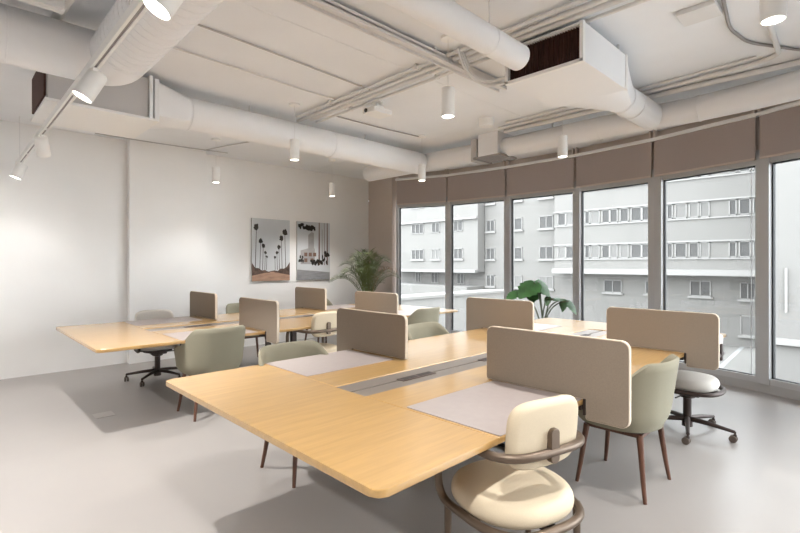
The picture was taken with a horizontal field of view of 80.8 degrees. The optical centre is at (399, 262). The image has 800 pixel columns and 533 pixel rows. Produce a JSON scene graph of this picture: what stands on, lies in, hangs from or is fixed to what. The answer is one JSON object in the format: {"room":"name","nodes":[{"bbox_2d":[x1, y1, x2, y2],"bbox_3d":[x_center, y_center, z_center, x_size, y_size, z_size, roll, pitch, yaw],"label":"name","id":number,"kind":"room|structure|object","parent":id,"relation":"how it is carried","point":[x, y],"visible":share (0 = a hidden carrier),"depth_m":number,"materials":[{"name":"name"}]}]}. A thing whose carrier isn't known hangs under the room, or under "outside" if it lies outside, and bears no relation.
{"room":"open-plan office","nodes":[
{"label":"open-plan office","id":0,"kind":"room"},
{"bbox_2d":[0,120,126,379],"bbox_3d":[-5.974,-0.165,5.069,5.330,3.230,0.300,0,0,-44],"label":"wall","id":1,"kind":"structure","parent":0,"point":[63,225],"depth_m":6.27,"materials":[{"name":"white paint"}]},
{"bbox_2d":[127,139,205,363],"bbox_3d":[-3.631,-0.165,7.271,1.100,3.230,0.420,0,0,-44],"label":"wall column","id":2,"kind":"structure","parent":0,"point":[166,184],"depth_m":7.06,"materials":[{"name":"white paint"}]},
{"bbox_2d":[206,154,368,346],"bbox_3d":[-2.030,-0.165,8.953,3.540,3.230,0.250,0,0,-44],"label":"wall","id":3,"kind":"structure","parent":0,"point":[246,190],"depth_m":8.55,"materials":[{"name":"white paint"}]},
{"bbox_2d":[251,218,289,280],"bbox_3d":[-2.325,-0.233,8.464,0.755,1.110,0.038,0,0,-44],"label":"framed print","id":4,"kind":"object","parent":3,"relation":"attached to","point":[270,238],"visible":1,"depth_m":8.44,"materials":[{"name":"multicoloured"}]},
{"bbox_2d":[296,221,329,279],"bbox_3d":[-1.675,-0.233,9.098,0.750,1.110,0.038,0,0,-44],"label":"framed print","id":5,"kind":"object","parent":3,"relation":"attached to","point":[312,238],"visible":1,"depth_m":9.06,"materials":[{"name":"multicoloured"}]},
{"bbox_2d":[369,177,396,292],"bbox_3d":[-0.380,-0.165,9.891,0.359,3.230,0.879,0,0,-25],"label":"wall","id":6,"kind":"structure","parent":0,"point":[383,192],"depth_m":9.68,"materials":[{"name":"beige paint"}]},
{"bbox_2d":[0,335,799,532],"bbox_3d":[0.075,1.530,2.693,10.670,0.160,12.150,0,0,-44],"label":"floor","id":7,"kind":"structure","parent":0,"point":[145,467],"depth_m":3.21,"materials":[{"name":"grey concrete"}]},
{"bbox_2d":[92,411,114,418],"bbox_3d":[-2.827,1.448,4.486,0.160,0.004,0.170,0,0,-44],"label":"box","id":8,"kind":"object","parent":7,"relation":"on","point":[108,413],"visible":1,"depth_m":4.49,"materials":[{"name":"grey"}]},
{"bbox_2d":[124,309,180,386],"bbox_3d":[-3.037,1.024,5.881,0.705,0.852,0.684,0,0,-35],"label":"swivel chair","id":9,"kind":"object","parent":7,"relation":"on","point":[157,352],"visible":0.52,"depth_m":5.83,"materials":[{"name":"brown metal"}]},
{"bbox_2d":[174,325,245,421],"bbox_3d":[-1.849,1.028,4.600,0.616,0.849,0.593,0,0,-44],"label":"armchair","id":10,"kind":"object","parent":7,"relation":"on","point":[203,351],"visible":0.92,"depth_m":4.36,"materials":[{"name":"green fabric"}]},
{"bbox_2d":[226,303,262,356],"bbox_3d":[-2.232,1.028,6.927,0.616,0.849,0.593,0,0,-40],"label":"armchair","id":11,"kind":"object","parent":7,"relation":"on","point":[232,307],"visible":0.12,"depth_m":7.01,"materials":[{"name":"beige fabric"}]},
{"bbox_2d":[56,304,457,352],"bbox_3d":[-1.470,1.080,6.163,4.695,0.740,1.955,0,0,-44],"label":"desk","id":12,"kind":"object","parent":7,"relation":"on","point":[114,336],"visible":0.33,"depth_m":5.09,"materials":[{"name":"beige wood"}]},
{"bbox_2d":[123,317,200,325],"bbox_3d":[-2.897,0.708,5.761,0.750,0.004,0.532,0,0,-44],"label":"desk pad","id":13,"kind":"object","parent":12,"relation":"on","point":[175,319],"visible":1,"depth_m":5.69,"materials":[{"name":"grey fabric"}]},
{"bbox_2d":[190,291,216,319],"bbox_3d":[-2.588,0.599,6.175,0.060,0.430,0.835,0,0,-44],"label":"privacy screen","id":14,"kind":"object","parent":12,"relation":"attached to","point":[202,304],"visible":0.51,"depth_m":6.12,"materials":[{"name":"brown fabric"}]},
{"bbox_2d":[163,329,255,340],"bbox_3d":[-1.912,0.708,4.751,0.750,0.004,0.545,0,0,-44],"label":"desk pad","id":15,"kind":"object","parent":12,"relation":"on","point":[182,336],"visible":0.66,"depth_m":4.64,"materials":[{"name":"grey leather"}]},
{"bbox_2d":[239,297,278,343],"bbox_3d":[-1.514,0.599,5.017,0.060,0.430,0.835,0,0,-44],"label":"privacy screen","id":16,"kind":"object","parent":12,"relation":"attached to","point":[259,314],"visible":0.86,"depth_m":4.92,"materials":[{"name":"beige fabric"}]},
{"bbox_2d":[295,287,326,309],"bbox_3d":[-1.400,0.599,7.334,0.060,0.430,0.835,0,0,-44],"label":"privacy screen","id":17,"kind":"object","parent":12,"relation":"attached to","point":[305,297],"visible":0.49,"depth_m":7.28,"materials":[{"name":"beige fabric"}]},
{"bbox_2d":[327,304,354,309],"bbox_3d":[-1.029,0.708,7.583,0.740,0.004,0.532,0,0,-44],"label":"desk pad","id":18,"kind":"object","parent":12,"relation":"on","point":[329,307],"visible":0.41,"depth_m":7.63,"materials":[{"name":"grey leather"}]},
{"bbox_2d":[355,291,398,313],"bbox_3d":[-0.319,0.599,6.183,0.060,0.430,0.835,0,0,-44],"label":"privacy screen","id":19,"kind":"object","parent":12,"relation":"attached to","point":[364,300],"visible":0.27,"depth_m":6.13,"materials":[{"name":"beige fabric"}]},
{"bbox_2d":[399,310,413,315],"bbox_3d":[-0.044,0.708,6.574,0.740,0.004,0.545,0,0,-44],"label":"desk pad","id":20,"kind":"object","parent":12,"relation":"on","point":[406,313],"visible":0.21,"depth_m":6.71,"materials":[{"name":"grey leather"}]},
{"bbox_2d":[258,340,328,487],"bbox_3d":[-0.678,1.028,3.358,0.616,0.849,0.593,0,0,-44],"label":"armchair","id":21,"kind":"object","parent":7,"relation":"on","point":[296,349],"visible":0.07,"depth_m":3.52,"materials":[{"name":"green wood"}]},
{"bbox_2d":[286,311,336,352],"bbox_3d":[-0.969,1.000,5.461,0.538,0.900,0.547,0,0,44],"label":"armchair","id":22,"kind":"object","parent":7,"relation":"on","point":[323,324],"visible":0.47,"depth_m":5.28,"materials":[{"name":"beige leather"}]},
{"bbox_2d":[304,299,332,342],"bbox_3d":[-1.329,1.028,7.976,0.616,0.849,0.593,0,0,-44],"label":"armchair","id":23,"kind":"object","parent":7,"relation":"on","point":[328,301],"visible":0.05,"depth_m":8.24,"materials":[{"name":"fabric"}]},
{"bbox_2d":[329,247,399,291],"bbox_3d":[-0.640,0.576,8.944,1.484,1.748,1.450,0,0,-44],"label":"areca palm","id":24,"kind":"object","parent":7,"relation":"on","point":[370,271],"visible":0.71,"depth_m":8.78,"materials":[{"name":"green plant"}]},
{"bbox_2d":[407,307,439,324],"bbox_3d":[0.234,1.028,6.521,0.593,0.849,0.616,0,0,42],"label":"armchair","id":25,"kind":"object","parent":7,"relation":"on","point":[426,314],"visible":0.18,"depth_m":6.23,"materials":[{"name":"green fabric"}]},
{"bbox_2d":[408,322,449,339],"bbox_3d":[0.376,1.028,4.511,0.593,0.849,0.616,0,0,44],"label":"armchair","id":26,"kind":"object","parent":7,"relation":"on","point":[425,329],"visible":0.12,"depth_m":4.75,"materials":[{"name":"green fabric"}]},
{"bbox_2d":[166,318,725,497],"bbox_3d":[0.930,1.080,3.790,4.695,0.740,1.955,0,0,-44],"label":"desk","id":27,"kind":"object","parent":7,"relation":"on","point":[356,426],"visible":0.47,"depth_m":2.34,"materials":[{"name":"brown wood"}]},
{"bbox_2d":[266,350,393,376],"bbox_3d":[-0.497,0.708,3.387,0.750,0.004,0.532,0,0,-44],"label":"desk pad","id":28,"kind":"object","parent":27,"relation":"on","point":[312,365],"visible":1,"depth_m":3.34,"materials":[{"name":"grey leather"}]},
{"bbox_2d":[337,308,407,358],"bbox_3d":[-0.242,0.599,3.749,0.060,0.430,0.835,0,0,-44],"label":"privacy screen","id":29,"kind":"object","parent":27,"relation":"attached to","point":[382,333],"visible":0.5,"depth_m":3.69,"materials":[{"name":"beige fabric"}]},
{"bbox_2d":[396,371,435,380],"bbox_3d":[0.107,0.714,2.969,0.300,0.007,0.065,0,0,-44],"label":"power socket","id":30,"kind":"object","parent":27,"relation":"attached to","point":[427,373],"depth_m":2.95,"materials":[{"name":"grey plastic"}]},
{"bbox_2d":[407,380,580,435],"bbox_3d":[0.488,0.708,2.377,0.750,0.004,0.545,0,0,-44],"label":"desk pad","id":31,"kind":"object","parent":27,"relation":"on","point":[487,407],"visible":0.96,"depth_m":2.35,"materials":[{"name":"grey leather"}]},
{"bbox_2d":[466,297,533,330],"bbox_3d":[1.046,0.599,5.006,0.060,0.430,0.835,0,0,-44],"label":"privacy screen","id":32,"kind":"object","parent":27,"relation":"attached to","point":[480,312],"visible":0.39,"depth_m":4.98,"materials":[{"name":"beige fabric"}]},
{"bbox_2d":[534,323,560,330],"bbox_3d":[1.371,0.708,5.210,0.740,0.004,0.532,0,0,-44],"label":"desk pad","id":33,"kind":"object","parent":27,"relation":"on","point":[537,327],"visible":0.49,"depth_m":5.23,"materials":[{"name":"white paper"}]},
{"bbox_2d":[487,326,630,428],"bbox_3d":[0.832,0.599,2.591,0.060,0.430,0.835,0,0,-44],"label":"privacy screen","id":34,"kind":"object","parent":27,"relation":"attached to","point":[596,371],"visible":0.94,"depth_m":2.49,"materials":[{"name":"beige fabric"}]},
{"bbox_2d":[606,307,719,369],"bbox_3d":[2.117,0.599,3.844,0.060,0.430,0.835,0,0,-44],"label":"privacy screen","id":35,"kind":"object","parent":27,"relation":"attached to","point":[696,335],"visible":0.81,"depth_m":3.76,"materials":[{"name":"beige fabric"}]},
{"bbox_2d":[434,394,584,532],"bbox_3d":[0.503,1.000,2.092,0.547,0.900,0.538,0,0,-30],"label":"armchair","id":36,"kind":"object","parent":7,"relation":"on","point":[513,490],"visible":0.98,"depth_m":1.91,"materials":[{"name":"beige leather"}]},
{"bbox_2d":[506,279,576,318],"bbox_3d":[2.077,0.846,6.902,1.051,1.209,0.379,0,0,-9],"label":"philodendron","id":37,"kind":"object","parent":7,"relation":"on","point":[532,290],"visible":0.64,"depth_m":6.91,"materials":[{"name":"green plant"}]},
{"bbox_2d":[575,354,679,504],"bbox_3d":[1.503,1.028,3.127,0.616,0.849,0.593,0,0,-44],"label":"armchair","id":38,"kind":"object","parent":7,"relation":"on","point":[652,385],"visible":0.52,"depth_m":2.86,"materials":[{"name":"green fabric"}]},
{"bbox_2d":[667,334,737,444],"bbox_3d":[2.488,1.024,4.034,0.705,0.852,0.684,0,0,-41],"label":"swivel chair","id":39,"kind":"object","parent":7,"relation":"on","point":[689,385],"visible":0.46,"depth_m":3.89,"materials":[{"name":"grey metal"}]},
{"bbox_2d":[0,0,799,179],"bbox_3d":[0.104,-1.904,2.721,10.750,0.252,12.150,0,0,-44],"label":"ceiling","id":40,"kind":"structure","parent":0,"point":[658,47],"depth_m":4.21,"materials":[{"name":"paint"}]},
{"bbox_2d":[17,0,64,13],"bbox_3d":[-3.628,-1.715,1.713,3.960,0.130,0.080,0,0,-44],"label":"cable tray","id":41,"kind":"object","parent":40,"relation":"attached to","point":[58,6],"visible":1,"depth_m":3.02,"materials":[{"name":"white paint"}]},
{"bbox_2d":[51,0,74,20],"bbox_3d":[-2.261,-1.740,3.173,0.802,0.060,0.064,0,0,43],"label":"pipe","id":42,"kind":"object","parent":40,"relation":"attached to","point":[68,3],"visible":0.42,"depth_m":3.23,"materials":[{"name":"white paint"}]},
{"bbox_2d":[15,0,147,164],"bbox_3d":[-1.371,-1.492,2.379,0.048,0.575,9.720,0,0,-44],"label":"track","id":43,"kind":"object","parent":40,"relation":"hanging from","point":[136,9],"visible":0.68,"depth_m":2.77,"materials":[{"name":"white metal"}]},
{"bbox_2d":[9,162,27,179],"bbox_3d":[-4.587,-1.108,5.654,0.173,0.215,0.140,0,0,-44],"label":"track spotlight","id":44,"kind":"object","parent":43,"relation":"attached to","point":[20,168],"visible":1,"depth_m":5.62,"materials":[{"name":"white paint"}]},
{"bbox_2d":[33,134,50,157],"bbox_3d":[-3.405,-1.110,4.473,0.119,0.215,0.201,0,0,-24],"label":"track spotlight","id":45,"kind":"object","parent":43,"relation":"attached to","point":[41,143],"visible":1,"depth_m":4.43,"materials":[{"name":"white paint"}]},
{"bbox_2d":[72,67,106,103],"bbox_3d":[-1.935,-1.109,2.932,0.184,0.217,0.140,0,0,-44],"label":"track spotlight","id":46,"kind":"object","parent":43,"relation":"attached to","point":[92,82],"visible":1,"depth_m":2.90,"materials":[{"name":"white paint"}]},
{"bbox_2d":[74,91,90,101],"bbox_3d":[-1.964,-1.041,2.916,0.099,0.058,0.108,0,0,-44],"label":"diffuser","id":47,"kind":"object","parent":46,"relation":"attached to","point":[85,96],"depth_m":2.90,"materials":[{"name":"white plastic"}]},
{"bbox_2d":[142,0,183,20],"bbox_3d":[-0.950,-1.109,1.923,0.184,0.217,0.140,0,0,-44],"label":"track spotlight","id":48,"kind":"object","parent":43,"relation":"attached to","point":[165,10],"visible":1,"depth_m":1.91,"materials":[{"name":"white paint"}]},
{"bbox_2d":[145,0,169,17],"bbox_3d":[-0.980,-1.041,1.907,0.099,0.058,0.108,0,0,-44],"label":"diffuser","id":49,"kind":"object","parent":48,"relation":"attached to","point":[159,8],"depth_m":1.91,"materials":[{"name":"white"}]},
{"bbox_2d":[0,0,223,85],"bbox_3d":[-1.595,-1.553,0.015,4.499,0.455,6.250,0,0,-44],"label":"spiral duct","id":50,"kind":"object","parent":40,"relation":"hanging from","point":[29,40],"visible":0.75,"depth_m":3.08,"materials":[{"name":"white metal"}]},
{"bbox_2d":[95,133,226,152],"bbox_3d":[-3.480,-1.770,7.005,1.807,0.014,0.051,0,0,-40],"label":"cable","id":51,"kind":"object","parent":40,"relation":"attached to","point":[95,133],"visible":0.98,"depth_m":6.96,"materials":[{"name":"grey plastic"}]},
{"bbox_2d":[212,138,219,182],"bbox_3d":[-2.640,-1.466,6.743,0.120,0.628,0.120,0,0,-44],"label":"pendant lamp","id":52,"kind":"object","parent":40,"relation":"hanging from","point":[215,169],"visible":1,"depth_m":6.71,"materials":[{"name":"white metal"}]},
{"bbox_2d":[204,142,247,150],"bbox_3d":[-2.571,-1.765,7.059,1.141,0.016,0.036,0,0,30],"label":"cable","id":53,"kind":"object","parent":40,"relation":"attached to","point":[242,142],"visible":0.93,"depth_m":7.06,"materials":[{"name":"grey plastic"}]},
{"bbox_2d":[31,71,426,173],"bbox_3d":[-1.489,-1.552,5.750,4.700,0.455,0.850,0,0,-44],"label":"duct","id":54,"kind":"object","parent":40,"relation":"hanging from","point":[129,110],"visible":0.94,"depth_m":4.74,"materials":[{"name":"white metal"}]},
{"bbox_2d":[173,47,340,101],"bbox_3d":[-1.288,-1.761,4.449,0.041,0.024,1.872,0,0,43],"label":"cable","id":55,"kind":"object","parent":40,"relation":"attached to","point":[173,47],"visible":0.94,"depth_m":4.31,"materials":[{"name":"white plastic"}]},
{"bbox_2d":[197,24,369,89],"bbox_3d":[-0.937,-1.765,4.089,0.024,0.016,1.873,0,0,42],"label":"cable","id":56,"kind":"object","parent":40,"relation":"attached to","point":[200,25],"visible":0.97,"depth_m":3.95,"materials":[{"name":"grey plastic"}]},
{"bbox_2d":[289,102,299,160],"bbox_3d":[-1.180,-1.466,5.261,0.120,0.628,0.120,0,0,-44],"label":"pendant lamp","id":57,"kind":"object","parent":40,"relation":"hanging from","point":[294,143],"visible":1,"depth_m":5.22,"materials":[{"name":"white metal"}]},
{"bbox_2d":[329,159,335,196],"bbox_3d":[-1.174,-1.466,8.118,0.120,0.628,0.120,0,0,-44],"label":"pendant lamp","id":58,"kind":"object","parent":40,"relation":"hanging from","point":[331,185],"visible":1,"depth_m":8.08,"materials":[{"name":"white metal"}]},
{"bbox_2d":[363,99,391,118],"bbox_3d":[-0.254,-1.700,5.145,0.277,0.160,0.200,0,0,-44],"label":"ceiling projector","id":59,"kind":"object","parent":40,"relation":"attached to","point":[377,110],"visible":0.98,"depth_m":5.11,"materials":[{"name":"white paint"}]},
{"bbox_2d":[337,116,418,136],"bbox_3d":[-0.262,-1.765,6.111,1.442,0.016,0.040,0,0,-42],"label":"cable","id":60,"kind":"object","parent":40,"relation":"attached to","point":[337,116],"visible":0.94,"depth_m":6.09,"materials":[{"name":"grey plastic"}]},
{"bbox_2d":[291,0,506,91],"bbox_3d":[0.059,-1.735,3.698,2.650,0.090,0.100,0,0,-44],"label":"cable tray","id":61,"kind":"object","parent":40,"relation":"attached to","point":[332,9],"visible":0.78,"depth_m":3.54,"materials":[{"name":"white metal"}]},
{"bbox_2d":[395,169,446,204],"bbox_3d":[0.408,-1.469,9.171,1.087,0.622,0.070,0,0,26],"label":"roller blind","id":62,"kind":"object","parent":40,"relation":"hanging from","point":[410,190],"visible":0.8,"depth_m":9.16,"materials":[{"name":"beige fabric"}]},
{"bbox_2d":[418,135,425,180],"bbox_3d":[0.307,-1.466,6.587,0.120,0.628,0.120,0,0,-44],"label":"pendant lamp","id":63,"kind":"object","parent":40,"relation":"hanging from","point":[421,167],"visible":0.99,"depth_m":6.55,"materials":[{"name":"white metal"}]},
{"bbox_2d":[296,0,587,117],"bbox_3d":[1.799,-1.755,2.524,0.048,0.050,8.700,0,0,-44],"label":"conduit","id":64,"kind":"object","parent":40,"relation":"attached to","point":[416,67],"visible":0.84,"depth_m":4.10,"materials":[{"name":"white metal"}]},
{"bbox_2d":[440,34,454,118],"bbox_3d":[0.378,-1.466,3.702,0.120,0.628,0.120,0,0,-44],"label":"pendant lamp","id":65,"kind":"object","parent":40,"relation":"hanging from","point":[447,92],"visible":0.93,"depth_m":3.66,"materials":[{"name":"white metal"}]},
{"bbox_2d":[297,0,608,122],"bbox_3d":[1.821,-1.751,2.615,0.056,0.058,8.800,0,0,-44],"label":"conduit","id":66,"kind":"object","parent":40,"relation":"attached to","point":[592,3],"visible":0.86,"depth_m":3.98,"materials":[{"name":"white metal"}]},
{"bbox_2d":[380,0,529,70],"bbox_3d":[0.260,-1.569,2.755,1.620,0.422,0.184,0,0,-44],"label":"duct","id":67,"kind":"object","parent":40,"relation":"hanging from","point":[447,17],"visible":1,"depth_m":2.82,"materials":[{"name":"white metal"}]},
{"bbox_2d":[309,0,627,120],"bbox_3d":[1.938,-1.752,2.625,0.064,0.056,8.650,0,0,-44],"label":"conduit","id":68,"kind":"object","parent":40,"relation":"attached to","point":[610,3],"visible":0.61,"depth_m":3.91,"materials":[{"name":"white metal"}]},
{"bbox_2d":[446,161,505,201],"bbox_3d":[1.367,-1.469,8.559,1.219,0.622,0.070,0,0,39],"label":"roller blind","id":69,"kind":"object","parent":40,"relation":"hanging from","point":[489,182],"visible":1,"depth_m":8.52,"materials":[{"name":"beige fabric"}]},
{"bbox_2d":[457,48,504,82],"bbox_3d":[0.674,-1.621,3.856,0.424,0.278,0.070,0,0,3],"label":"cable","id":70,"kind":"object","parent":40,"relation":"hanging from","point":[458,49],"visible":0.97,"depth_m":3.86,"materials":[{"name":"white plastic"}]},
{"bbox_2d":[315,0,649,123],"bbox_3d":[1.999,-1.753,2.719,0.048,0.054,8.700,0,0,-44],"label":"conduit","id":71,"kind":"object","parent":40,"relation":"attached to","point":[437,76],"visible":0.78,"depth_m":4.38,"materials":[{"name":"white metal"}]},
{"bbox_2d":[460,52,504,86],"bbox_3d":[0.722,-1.611,3.877,0.475,0.299,0.092,0,0,5],"label":"cable","id":72,"kind":"object","parent":40,"relation":"hanging from","point":[462,55],"visible":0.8,"depth_m":3.89,"materials":[{"name":"white plastic"}]},
{"bbox_2d":[462,51,504,84],"bbox_3d":[0.771,-1.621,3.898,0.526,0.282,0.114,0,0,7],"label":"cable","id":73,"kind":"object","parent":40,"relation":"hanging from","point":[465,57],"visible":0.41,"depth_m":3.92,"materials":[{"name":"white plastic"}]},
{"bbox_2d":[479,116,492,127],"bbox_3d":[1.061,-1.730,5.786,0.176,0.100,0.176,0,0,-44],"label":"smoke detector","id":74,"kind":"object","parent":40,"relation":"attached to","point":[486,121],"visible":1,"depth_m":5.72,"materials":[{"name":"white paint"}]},
{"bbox_2d":[558,107,567,157],"bbox_3d":[1.767,-1.466,5.105,0.120,0.628,0.120,0,0,-44],"label":"pendant lamp","id":75,"kind":"object","parent":40,"relation":"hanging from","point":[562,139],"visible":0.84,"depth_m":5.07,"materials":[{"name":"white metal"}]},
{"bbox_2d":[363,69,799,180],"bbox_3d":[2.192,-1.605,5.391,0.908,0.350,8.054,0,0,-39],"label":"duct","id":76,"kind":"object","parent":40,"relation":"hanging from","point":[495,146],"visible":0.8,"depth_m":5.35,"materials":[{"name":"white metal"}]},
{"bbox_2d":[473,131,516,163],"bbox_3d":[1.321,-1.610,6.543,0.410,0.340,0.440,0,0,-44],"label":"diffuser","id":77,"kind":"object","parent":76,"relation":"attached to","point":[490,147],"depth_m":6.43,"materials":[{"name":"grey metal"}]},
{"bbox_2d":[505,19,662,128],"bbox_3d":[1.865,-1.602,4.311,2.232,0.356,0.642,0,0,-44],"label":"duct","id":78,"kind":"object","parent":40,"relation":"hanging from","point":[574,65],"visible":0.93,"depth_m":3.70,"materials":[{"name":"white metal"}]},
{"bbox_2d":[505,56,756,122],"bbox_3d":[2.203,-1.765,4.979,0.051,0.022,2.552,0,0,-43],"label":"cable","id":79,"kind":"object","parent":40,"relation":"attached to","point":[754,57],"visible":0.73,"depth_m":4.50,"materials":[{"name":"white plastic"}]},
{"bbox_2d":[498,25,780,129],"bbox_3d":[2.319,-1.756,4.914,0.838,0.040,3.127,0,0,-25],"label":"cable","id":80,"kind":"object","parent":40,"relation":"attached to","point":[771,29],"visible":0.72,"depth_m":4.41,"materials":[{"name":"white plastic"}]},
{"bbox_2d":[504,59,799,132],"bbox_3d":[2.575,-1.748,5.028,0.102,0.056,3.401,0,0,-44],"label":"cable","id":81,"kind":"object","parent":40,"relation":"attached to","point":[794,63],"visible":0.94,"depth_m":4.65,"materials":[{"name":"white plastic"}]},
{"bbox_2d":[676,0,722,26],"bbox_3d":[2.112,-1.762,3.319,0.220,0.035,0.240,0,0,-44],"label":"ceiling panel","id":82,"kind":"object","parent":40,"relation":"attached to","point":[710,9],"visible":1,"depth_m":3.29,"materials":[{"name":"white metal"}]},
{"bbox_2d":[721,0,799,51],"bbox_3d":[2.800,-1.765,3.639,1.616,0.024,0.237,0,0,-30],"label":"cable","id":83,"kind":"object","parent":40,"relation":"attached to","point":[724,4],"visible":1,"depth_m":3.67,"materials":[{"name":"grey plastic"}]},
{"bbox_2d":[759,0,786,25],"bbox_3d":[1.774,-1.466,2.234,0.120,0.628,0.120,0,0,-44],"label":"pendant lamp","id":84,"kind":"object","parent":40,"relation":"hanging from","point":[771,12],"visible":1,"depth_m":2.21,"materials":[{"name":"white metal"}]},
{"bbox_2d":[762,16,784,23],"bbox_3d":[1.774,-1.161,2.234,0.086,0.006,0.086,0,0,-44],"label":"diffuser","id":85,"kind":"object","parent":84,"relation":"attached to","point":[765,19],"depth_m":2.24,"materials":[{"name":"white"}]},
{"bbox_2d":[756,100,799,158],"bbox_3d":[4.243,-1.469,4.699,0.070,0.622,1.219,0,0,-22],"label":"roller blind","id":86,"kind":"object","parent":40,"relation":"hanging from","point":[779,125],"visible":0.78,"depth_m":5.05,"materials":[{"name":"beige fabric"}]},
{"bbox_2d":[680,345,754,373],"bbox_3d":[14.015,5.950,41.622,61.800,0.200,120.000,0,0,-44],"label":"street","id":87,"kind":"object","parent":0,"point":[741,362],"depth_m":28.49,"materials":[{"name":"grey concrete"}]},
{"bbox_2d":[401,203,484,294],"bbox_3d":[5.010,-4.350,54.072,7.700,20.400,12.800,0,0,-44],"label":"apartment building","id":88,"kind":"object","parent":87,"relation":"on","point":[422,229],"visible":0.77,"depth_m":51.63,"materials":[{"name":"grey concrete"}]},
{"bbox_2d":[401,289,503,330],"bbox_3d":[1.074,3.540,18.444,10.100,4.620,1.040,0,0,-44],"label":"parapet","id":89,"kind":"object","parent":87,"relation":"on","point":[437,299],"visible":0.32,"depth_m":18.96,"materials":[{"name":"white concrete"}]},
{"bbox_2d":[484,196,559,319],"bbox_3d":[13.772,-4.350,47.742,6.200,20.400,8.300,0,0,-44],"label":"apartment building","id":90,"kind":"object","parent":87,"relation":"on","point":[534,218],"visible":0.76,"depth_m":45.07,"materials":[{"name":"white concrete"}]},
{"bbox_2d":[552,168,754,347],"bbox_3d":[21.073,-4.350,38.184,6.500,20.400,15.420,0,0,-44],"label":"apartment building","id":91,"kind":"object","parent":87,"relation":"on","point":[708,217],"visible":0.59,"depth_m":34.88,"materials":[{"name":"grey concrete"}]},
{"bbox_2d":[719,347,743,367],"bbox_3d":[19.488,5.845,27.995,0.250,0.010,15.035,0,0,43],"label":"road marking","id":92,"kind":"object","parent":87,"relation":"on","point":[739,349],"visible":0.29,"depth_m":29.05,"materials":[{"name":"grey paint"}]},
{"bbox_2d":[776,160,799,382],"bbox_3d":[27.020,-5.350,19.347,6.300,22.400,17.950,0,0,-44],"label":"apartment building","id":93,"kind":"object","parent":87,"relation":"on","point":[788,173],"visible":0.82,"depth_m":23.25,"materials":[{"name":"grey brick"}]},
{"bbox_3d":[2.781,-0.165,-2.491,7.300,3.230,1.350,0,0,-44],"label":"wall","id":94,"kind":"structure","parent":0,"visible":0},
{"bbox_2d":[396,196,447,330],"bbox_3d":[0.445,0.040,9.248,1.107,2.620,0.110,0,0,26],"label":"window","id":95,"kind":"structure","parent":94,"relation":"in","point":[398,207],"depth_m":9.30,"materials":[{"name":"grey metal"}]},
{"bbox_2d":[448,190,506,332],"bbox_3d":[1.420,0.040,8.625,1.239,2.620,0.110,0,0,39],"label":"window","id":96,"kind":"structure","parent":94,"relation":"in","point":[497,199],"depth_m":8.94,"materials":[{"name":"grey metal"}]},
{"bbox_2d":[507,181,575,319],"bbox_3d":[2.340,0.040,7.789,0.110,2.620,1.260,0,0,-44],"label":"window","id":97,"kind":"structure","parent":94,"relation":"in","point":[510,199],"depth_m":8.13,"materials":[{"name":"grey metal"}]},
{"bbox_2d":[505,148,574,195],"bbox_3d":[2.280,-1.469,7.730,0.070,0.622,1.240,0,0,-44],"label":"roller blind","id":98,"kind":"object","parent":97,"relation":"attached to","point":[550,174],"visible":0.99,"depth_m":7.69,"materials":[{"name":"beige fabric"}]},
{"bbox_2d":[398,99,799,195],"bbox_3d":[3.130,-1.515,5.363,1.802,0.530,10.370,0,0,-28],"label":"trim","id":99,"kind":"structure","parent":94,"relation":"attached to","point":[704,122],"depth_m":6.85,"materials":[{"name":"beige metal"}]},
{"bbox_2d":[576,169,653,320],"bbox_3d":[3.132,0.040,6.864,0.110,2.620,1.191,0,0,-37],"label":"window","id":100,"kind":"structure","parent":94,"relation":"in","point":[650,181],"depth_m":7.10,"materials":[{"name":"grey metal"}]},
{"bbox_2d":[574,131,653,187],"bbox_3d":[3.064,-1.469,6.813,0.070,0.622,1.171,0,0,-37],"label":"roller blind","id":101,"kind":"object","parent":100,"relation":"attached to","point":[629,161],"visible":0.96,"depth_m":6.76,"materials":[{"name":"beige fabric"}]},
{"bbox_2d":[654,150,758,382],"bbox_3d":[3.785,0.040,5.845,0.110,2.620,1.244,0,0,-29],"label":"window","id":102,"kind":"structure","parent":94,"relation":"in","point":[660,181],"depth_m":5.89,"materials":[{"name":"grey metal"}]},
{"bbox_2d":[652,109,758,176],"bbox_3d":[3.711,-1.469,5.804,0.070,0.622,1.225,0,0,-29],"label":"roller blind","id":103,"kind":"object","parent":102,"relation":"attached to","point":[733,140],"visible":0.87,"depth_m":5.74,"materials":[{"name":"beige fabric"}]},
{"bbox_2d":[678,367,799,400],"bbox_3d":[3.132,1.400,5.364,1.839,0.100,10.394,0,0,-28],"label":"trim","id":104,"kind":"structure","parent":94,"relation":"attached to","point":[769,389],"depth_m":5.32,"materials":[{"name":"grey metal"}]},
{"bbox_2d":[759,150,799,390],"bbox_3d":[4.322,0.040,4.731,0.110,2.620,1.239,0,0,-22],"label":"window","id":105,"kind":"structure","parent":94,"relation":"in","point":[767,166],"depth_m":5.21,"materials":[{"name":"grey metal"}]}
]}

